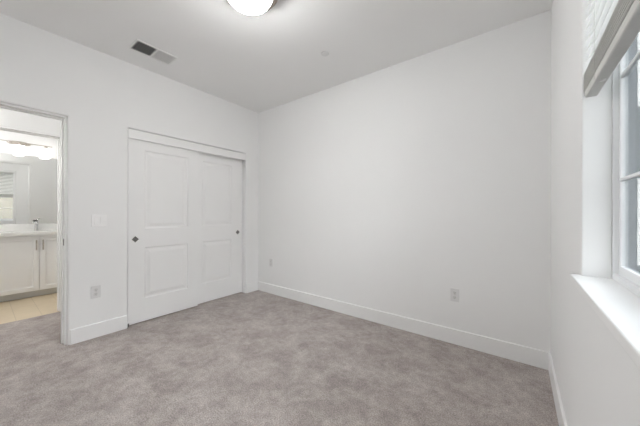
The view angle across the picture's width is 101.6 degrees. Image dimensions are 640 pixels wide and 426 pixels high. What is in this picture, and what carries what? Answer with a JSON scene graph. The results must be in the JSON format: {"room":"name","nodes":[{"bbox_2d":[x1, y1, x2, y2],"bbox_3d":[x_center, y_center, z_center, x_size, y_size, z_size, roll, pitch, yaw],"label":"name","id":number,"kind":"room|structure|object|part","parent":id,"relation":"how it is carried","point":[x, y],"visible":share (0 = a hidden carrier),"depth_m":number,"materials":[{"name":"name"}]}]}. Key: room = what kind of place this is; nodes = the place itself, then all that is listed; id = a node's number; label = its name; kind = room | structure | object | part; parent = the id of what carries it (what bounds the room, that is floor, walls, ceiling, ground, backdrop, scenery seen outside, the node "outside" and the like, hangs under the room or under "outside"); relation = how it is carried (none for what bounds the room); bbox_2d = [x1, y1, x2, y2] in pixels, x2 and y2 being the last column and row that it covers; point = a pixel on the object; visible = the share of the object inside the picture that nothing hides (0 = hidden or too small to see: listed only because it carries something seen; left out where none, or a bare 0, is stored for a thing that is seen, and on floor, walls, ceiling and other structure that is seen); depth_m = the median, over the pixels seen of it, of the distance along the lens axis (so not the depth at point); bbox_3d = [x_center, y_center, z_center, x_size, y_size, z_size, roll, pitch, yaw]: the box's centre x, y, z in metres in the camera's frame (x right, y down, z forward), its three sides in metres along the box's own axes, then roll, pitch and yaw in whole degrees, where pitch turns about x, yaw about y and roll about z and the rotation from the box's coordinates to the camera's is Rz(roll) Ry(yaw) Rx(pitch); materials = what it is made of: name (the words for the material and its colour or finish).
{"room":"empty bedroom","nodes":[
{"label":"empty bedroom","id":0,"kind":"room"},
{"bbox_2d":[0,130,56,223],"bbox_3d":[-4.843,-0.187,3.580,0.120,2.877,2.900,0,0,37],"label":"wall","id":1,"kind":"structure","parent":0,"point":[32,150],"depth_m":4.00,"materials":[{"name":"paint"}]},
{"bbox_2d":[0,139,51,157],"bbox_3d":[-4.456,-0.969,3.872,0.141,0.208,0.680,0,0,37],"label":"vanity light","id":2,"kind":"object","parent":1,"relation":"attached to","point":[19,147],"visible":1,"depth_m":3.88,"materials":[{"name":"white glass"}]},
{"bbox_3d":[-4.444,-0.935,3.863,0.112,0.140,0.112,0,0,37],"label":"lamp shade","id":3,"kind":"part","parent":2,"relation":"part of","materials":[{"name":"white glass"}]},
{"bbox_3d":[-4.281,-0.934,4.078,0.112,0.140,0.112,0,0,37],"label":"lamp shade","id":4,"kind":"part","parent":2,"relation":"part of","materials":[{"name":"white glass"}]},
{"bbox_2d":[0,152,56,223],"bbox_3d":[-4.641,-0.356,3.741,0.006,1.040,1.800,0,0,37],"label":"wall mirror","id":5,"kind":"object","parent":1,"relation":"attached to","point":[28,184],"visible":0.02,"depth_m":3.98,"materials":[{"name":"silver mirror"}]},
{"bbox_2d":[0,223,56,231],"bbox_3d":[-4.615,0.218,3.763,0.020,0.104,1.929,0,0,37],"label":"backsplash","id":6,"kind":"structure","parent":1,"relation":"attached to","point":[49,226],"depth_m":3.95,"materials":[{"name":"white stone"}]},
{"bbox_2d":[0,108,60,135],"bbox_3d":[-3.639,-0.185,2.602,0.120,2.877,3.000,0,0,37],"label":"wall","id":7,"kind":"structure","parent":0,"point":[8,118],"depth_m":2.96,"materials":[{"name":"paint"}]},
{"bbox_2d":[0,126,60,311],"bbox_3d":[-3.418,0.131,2.895,0.114,2.127,0.779,0,0,37],"label":"door frame","id":8,"kind":"structure","parent":7,"relation":"in","point":[58,138],"depth_m":3.17,"materials":[{"name":"paint"}]},
{"bbox_2d":[0,13,258,344],"bbox_3d":[-1.970,-0.181,2.865,0.120,2.877,3.360,0,0,37],"label":"wall","id":9,"kind":"structure","parent":0,"point":[101,96],"depth_m":2.56,"materials":[{"name":"paint"}]},
{"bbox_2d":[0,102,66,344],"bbox_3d":[-2.590,0.157,2.071,0.090,2.077,0.831,0,0,37],"label":"door frame","id":10,"kind":"structure","parent":9,"relation":"in","point":[62,118],"depth_m":2.37,"materials":[{"name":"paint"}]},
{"bbox_2d":[91,285,100,298],"bbox_3d":[-2.158,0.760,2.514,0.008,0.118,0.074,0,0,37],"label":"wall outlet","id":11,"kind":"object","parent":9,"relation":"attached to","point":[95,290],"visible":1,"depth_m":2.51,"materials":[{"name":"white plastic"}]},
{"bbox_2d":[91,215,106,226],"bbox_3d":[-2.140,0.075,2.532,0.012,0.116,0.116,0,0,37],"label":"light switch","id":12,"kind":"object","parent":9,"relation":"attached to","point":[96,220],"visible":1,"depth_m":2.53,"materials":[{"name":"plastic"}]},
{"bbox_2d":[128,138,197,324],"bbox_3d":[-1.805,0.172,3.057,0.038,2.028,0.751,0,0,37],"label":"sliding closet door","id":13,"kind":"structure","parent":9,"relation":"in","point":[162,179],"depth_m":3.00,"materials":[{"name":"paint"}]},
{"bbox_2d":[70,281,257,344],"bbox_3d":[-1.919,1.139,2.824,0.015,0.156,3.160,0,0,37],"label":"baseboard","id":14,"kind":"structure","parent":9,"relation":"attached to","point":[88,332],"depth_m":2.54,"materials":[{"name":"paint"}]},
{"bbox_2d":[128,128,245,326],"bbox_3d":[-1.603,0.154,3.349,0.109,2.088,1.475,0,0,37],"label":"trim","id":15,"kind":"structure","parent":9,"relation":"attached to","point":[133,134],"depth_m":3.16,"materials":[{"name":"paint"}]},
{"bbox_2d":[198,152,241,303],"bbox_3d":[-1.410,0.173,3.650,0.038,2.028,0.748,0,0,37],"label":"sliding closet door","id":16,"kind":"structure","parent":9,"relation":"in","point":[219,177],"depth_m":3.63,"materials":[{"name":"paint"}]},
{"bbox_2d":[0,0,552,112],"bbox_3d":[-1.957,-1.670,2.218,6.360,0.200,4.420,0,0,37],"label":"ceiling","id":17,"kind":"structure","parent":0,"point":[272,58],"depth_m":2.28,"materials":[{"name":"paint"}]},
{"bbox_2d":[129,39,177,64],"bbox_3d":[-1.625,-1.565,2.555,0.210,0.008,0.360,0,0,37],"label":"ceiling vent","id":18,"kind":"object","parent":17,"relation":"in","point":[139,46],"visible":1,"depth_m":2.54,"materials":[{"name":"metal"}]},
{"bbox_2d":[226,0,277,14],"bbox_3d":[-0.474,-1.467,1.734,0.396,0.198,0.396,0,0,37],"label":"ceiling light","id":19,"kind":"object","parent":17,"relation":"attached to","point":[250,7],"visible":1,"depth_m":1.75,"materials":[{"name":"white glass"}]},
{"bbox_2d":[321,51,328,55],"bbox_3d":[0.050,-1.562,2.563,0.082,0.008,0.082,0,0,37],"label":"sprinkler cover","id":20,"kind":"object","parent":17,"relation":"attached to","point":[324,53],"visible":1,"depth_m":2.55,"materials":[{"name":"white plastic"}]},
{"bbox_2d":[0,290,558,425],"bbox_3d":[-1.929,1.272,2.178,6.260,0.150,4.400,0,0,37],"label":"floor","id":21,"kind":"structure","parent":0,"point":[255,358],"depth_m":1.94,"materials":[{"name":"carpet"}]},
{"bbox_2d":[0,234,56,301],"bbox_3d":[-4.401,0.752,3.606,0.552,0.880,1.919,0,0,37],"label":"vanity cabinet","id":22,"kind":"object","parent":21,"relation":"on","point":[28,264],"visible":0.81,"depth_m":3.65,"materials":[{"name":"paint"}]},
{"bbox_3d":[-4.151,0.714,3.549,0.019,0.767,0.458,0,0,37],"label":"cabinet door","id":23,"kind":"part","parent":22,"relation":"part of","materials":[{"name":"paint"}]},
{"bbox_2d":[0,223,56,236],"bbox_3d":[-4.405,0.292,3.604,0.547,0.251,1.929,0,0,37],"label":"countertop","id":24,"kind":"structure","parent":22,"relation":"on","point":[49,228],"depth_m":3.84,"materials":[{"name":"white stone"}]},
{"bbox_2d":[33,218,41,230],"bbox_3d":[-4.301,0.175,3.957,0.087,0.191,0.152,0,0,-30],"label":"faucet","id":25,"kind":"object","parent":24,"relation":"on","point":[35,221],"visible":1,"depth_m":3.97,"materials":[{"name":"silver metal"}]},
{"bbox_3d":[-3.871,0.715,3.918,0.019,0.767,0.458,0,0,37],"label":"cabinet door","id":26,"kind":"part","parent":22,"relation":"part of","materials":[{"name":"paint"}]},
{"bbox_2d":[258,10,550,352],"bbox_3d":[0.173,-0.177,3.296,4.470,2.877,0.120,0,0,37],"label":"wall","id":27,"kind":"structure","parent":0,"point":[392,189],"depth_m":2.55,"materials":[{"name":"paint"}]},
{"bbox_2d":[269,258,272,266],"bbox_3d":[-0.731,0.740,3.901,0.074,0.118,0.008,0,0,37],"label":"wall outlet","id":28,"kind":"object","parent":27,"relation":"attached to","point":[270,259],"visible":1,"depth_m":3.90,"materials":[{"name":"white plastic"}]},
{"bbox_2d":[258,281,548,369],"bbox_3d":[0.397,1.144,3.040,3.440,0.156,0.015,0,0,37],"label":"baseboard","id":29,"kind":"structure","parent":27,"relation":"attached to","point":[515,352],"depth_m":2.54,"materials":[{"name":"paint"}]},
{"bbox_2d":[450,288,458,301],"bbox_3d":[1.241,0.755,2.402,0.074,0.118,0.008,0,0,37],"label":"wall outlet","id":30,"kind":"object","parent":27,"relation":"attached to","point":[454,293],"visible":1,"depth_m":2.40,"materials":[{"name":"white plastic"}]},
{"bbox_2d":[551,0,639,425],"bbox_3d":[0.850,-0.176,0.721,0.085,2.877,3.360,0,0,37],"label":"wall","id":31,"kind":"structure","parent":0,"point":[598,381],"depth_m":1.04,"materials":[{"name":"paint"}]},
{"bbox_2d":[548,352,566,425],"bbox_3d":[0.808,1.144,0.750,0.015,0.156,3.160,0,0,37],"label":"baseboard","id":32,"kind":"structure","parent":31,"relation":"attached to","point":[561,417],"depth_m":1.59,"materials":[{"name":"paint"}]},
{"bbox_2d":[570,32,639,369],"bbox_3d":[0.617,-0.496,0.393,0.169,1.545,1.585,0,0,37],"label":"window","id":33,"kind":"structure","parent":31,"relation":"in","point":[616,300],"depth_m":0.88,"materials":[{"name":"white plastic"}]},
{"bbox_3d":[0.599,0.261,0.402,0.133,0.029,1.579,0,0,37],"label":"sill","id":34,"kind":"part","parent":33,"relation":"part of","materials":[{"name":"paint"}]},
{"bbox_2d":[583,0,639,97],"bbox_3d":[0.595,-0.743,0.413,0.062,0.988,1.504,0,0,37],"label":"window blind","id":35,"kind":"object","parent":33,"relation":"attached to","point":[620,28],"visible":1,"depth_m":0.78,"materials":[{"name":"white plastic"}]},
{"bbox_3d":[0.933,-0.823,0.860,0.042,0.750,0.002,0,0,37],"label":"ladder cord","id":36,"kind":"part","parent":35,"relation":"part of","materials":[{"name":"white fabric"}]},
{"bbox_3d":[0.660,-0.496,0.364,0.048,1.485,1.520,0,0,37],"label":"frame","id":37,"kind":"part","parent":33,"relation":"part of","materials":[{"name":"white plastic"}]},
{"bbox_3d":[0.878,-0.499,0.655,0.014,1.453,0.772,0,0,37],"label":"sash","id":38,"kind":"part","parent":33,"relation":"part of","materials":[{"name":"white plastic"}]},
{"bbox_3d":[0.879,-0.508,0.655,0.003,1.410,0.744,0,0,37],"label":"glass pane","id":39,"kind":"part","parent":33,"relation":"part of","materials":[{"name":"clear glass"}]}
]}

